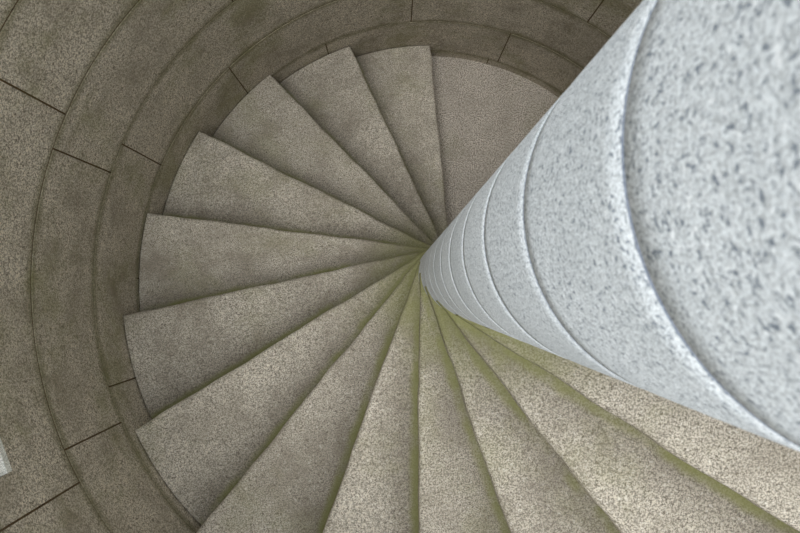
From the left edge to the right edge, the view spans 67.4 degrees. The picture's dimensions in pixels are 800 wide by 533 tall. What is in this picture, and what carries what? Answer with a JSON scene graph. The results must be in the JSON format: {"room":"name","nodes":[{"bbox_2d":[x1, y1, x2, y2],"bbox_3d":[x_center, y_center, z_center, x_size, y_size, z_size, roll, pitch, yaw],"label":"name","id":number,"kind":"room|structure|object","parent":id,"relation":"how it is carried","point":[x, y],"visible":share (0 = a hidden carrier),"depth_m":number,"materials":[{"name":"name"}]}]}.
{"room":"spiral stairwell","nodes":[
{"label":"spiral stairwell","id":0,"kind":"room"},
{"bbox_2d":[0,0,642,532],"bbox_3d":[0.186,0.030,2.090,3.364,3.506,3.364,0,88,-1],"label":"wall","id":1,"kind":"structure","parent":0,"point":[103,103],"depth_m":2.14,"materials":[{"name":"stone"}]},
{"bbox_2d":[0,438,11,475],"bbox_3d":[-1.214,0.559,1.590,0.344,0.020,0.132,-21,88,-1],"label":"sill","id":2,"kind":"structure","parent":1,"relation":"attached to","point":[5,467],"depth_m":1.59,"materials":[{"name":"stone"}]},
{"bbox_2d":[432,56,558,225],"bbox_3d":[0.168,0.092,3.671,2.682,0.300,2.682,0,88,-1],"label":"floor","id":3,"kind":"structure","parent":0,"point":[484,111],"depth_m":3.56,"materials":[{"name":"stone"}]},
{"bbox_2d":[124,46,799,532],"bbox_3d":[0.185,0.033,2.163,2.675,2.720,2.675,0,88,-1],"label":"spiral staircase","id":4,"kind":"structure","parent":3,"relation":"on","point":[296,370],"depth_m":2.29,"materials":[{"name":"stone"}]},
{"bbox_2d":[422,0,798,446],"bbox_3d":[0.192,0.012,1.623,0.250,3.800,0.250,0,88,-1],"label":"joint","id":5,"kind":"object","parent":3,"relation":"on","point":[630,74],"visible":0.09,"depth_m":0.22,"materials":[{"name":"grey stone"}]},
{"bbox_3d":[0.170,0.085,3.487,0.251,0.066,0.251,0,88,-1],"label":"drum","id":6,"kind":"object","parent":3,"relation":"on","visible":0},
{"bbox_3d":[0.171,0.080,3.367,0.251,0.166,0.251,0,88,-1],"label":"drum","id":7,"kind":"object","parent":6,"relation":"on","visible":0},
{"bbox_3d":[0.173,0.074,3.197,0.251,0.166,0.251,0,88,-1],"label":"drum","id":8,"kind":"object","parent":7,"relation":"on","visible":0},
{"bbox_3d":[0.175,0.067,3.027,0.251,0.166,0.251,0,88,-1],"label":"drum","id":9,"kind":"object","parent":8,"relation":"on","visible":0},
{"bbox_3d":[0.177,0.060,2.857,0.251,0.166,0.251,0,88,-1],"label":"drum","id":10,"kind":"object","parent":9,"relation":"on","visible":0},
{"bbox_3d":[0.179,0.054,2.687,0.251,0.166,0.251,0,88,-1],"label":"drum","id":11,"kind":"object","parent":10,"relation":"on","visible":0},
{"bbox_3d":[0.181,0.047,2.517,0.251,0.166,0.251,0,88,-1],"label":"drum","id":12,"kind":"object","parent":11,"relation":"on","visible":0},
{"bbox_3d":[0.183,0.040,2.348,0.251,0.166,0.251,0,88,-1],"label":"drum","id":13,"kind":"object","parent":12,"relation":"on","visible":0},
{"bbox_3d":[0.185,0.034,2.178,0.251,0.166,0.251,0,88,-1],"label":"drum","id":14,"kind":"object","parent":13,"relation":"on","visible":0},
{"bbox_3d":[0.187,0.027,2.008,0.251,0.166,0.251,0,88,-1],"label":"drum","id":15,"kind":"object","parent":14,"relation":"on","visible":0},
{"bbox_2d":[420,245,431,293],"bbox_3d":[0.189,0.021,1.838,0.251,0.166,0.251,0,88,-1],"label":"drum","id":16,"kind":"object","parent":15,"relation":"on","point":[421,266],"visible":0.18,"depth_m":1.80,"materials":[{"name":"stone"}]},
{"bbox_2d":[422,243,440,306],"bbox_3d":[0.191,0.014,1.668,0.251,0.166,0.251,0,88,-1],"label":"drum","id":17,"kind":"object","parent":16,"relation":"on","point":[425,259],"visible":0.14,"depth_m":1.64,"materials":[{"name":"stone"}]},
{"bbox_2d":[425,236,455,314],"bbox_3d":[0.193,0.007,1.498,0.251,0.166,0.251,0,88,-1],"label":"drum","id":18,"kind":"object","parent":17,"relation":"on","point":[428,280],"visible":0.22,"depth_m":1.48,"materials":[{"name":"stone"}]},
{"bbox_2d":[429,229,467,319],"bbox_3d":[0.195,0.001,1.328,0.251,0.166,0.251,0,88,-1],"label":"drum","id":19,"kind":"object","parent":18,"relation":"on","point":[431,264],"visible":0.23,"depth_m":1.31,"materials":[{"name":"stone"}]},
{"bbox_2d":[434,220,482,325],"bbox_3d":[0.197,-0.006,1.159,0.251,0.166,0.251,0,88,-1],"label":"drum","id":20,"kind":"object","parent":19,"relation":"on","point":[437,261],"visible":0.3,"depth_m":1.14,"materials":[{"name":"stone"}]},
{"bbox_2d":[441,205,497,331],"bbox_3d":[0.199,-0.013,0.989,0.251,0.167,0.251,0,88,-1],"label":"drum","id":21,"kind":"object","parent":20,"relation":"on","point":[445,253],"visible":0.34,"depth_m":0.97,"materials":[{"name":"stone"}]},
{"bbox_2d":[450,184,525,342],"bbox_3d":[0.201,-0.019,0.819,0.251,0.167,0.251,0,88,-1],"label":"drum","id":22,"kind":"object","parent":21,"relation":"on","point":[457,266],"visible":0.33,"depth_m":0.80,"materials":[{"name":"stone"}]},
{"bbox_2d":[463,153,565,358],"bbox_3d":[0.203,-0.026,0.649,0.251,0.167,0.251,0,88,-1],"label":"drum","id":23,"kind":"object","parent":22,"relation":"on","point":[478,275],"visible":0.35,"depth_m":0.63,"materials":[{"name":"stone"}]},
{"bbox_2d":[484,92,641,388],"bbox_3d":[0.205,-0.033,0.479,0.251,0.167,0.251,0,88,-1],"label":"drum","id":24,"kind":"object","parent":23,"relation":"on","point":[509,265],"visible":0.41,"depth_m":0.45,"materials":[{"name":"stone"}]},
{"bbox_2d":[524,0,799,451],"bbox_3d":[0.207,-0.039,0.309,0.251,0.167,0.251,0,88,-1],"label":"drum","id":25,"kind":"object","parent":24,"relation":"on","point":[586,262],"visible":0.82,"depth_m":0.27,"materials":[{"name":"stone"}]},
{"bbox_2d":[624,0,799,446],"bbox_3d":[0.209,-0.046,0.139,0.251,0.167,0.251,0,88,-1],"label":"drum","id":26,"kind":"object","parent":25,"relation":"on","point":[712,125],"visible":1,"depth_m":0.17,"materials":[{"name":"stone"}]}
]}

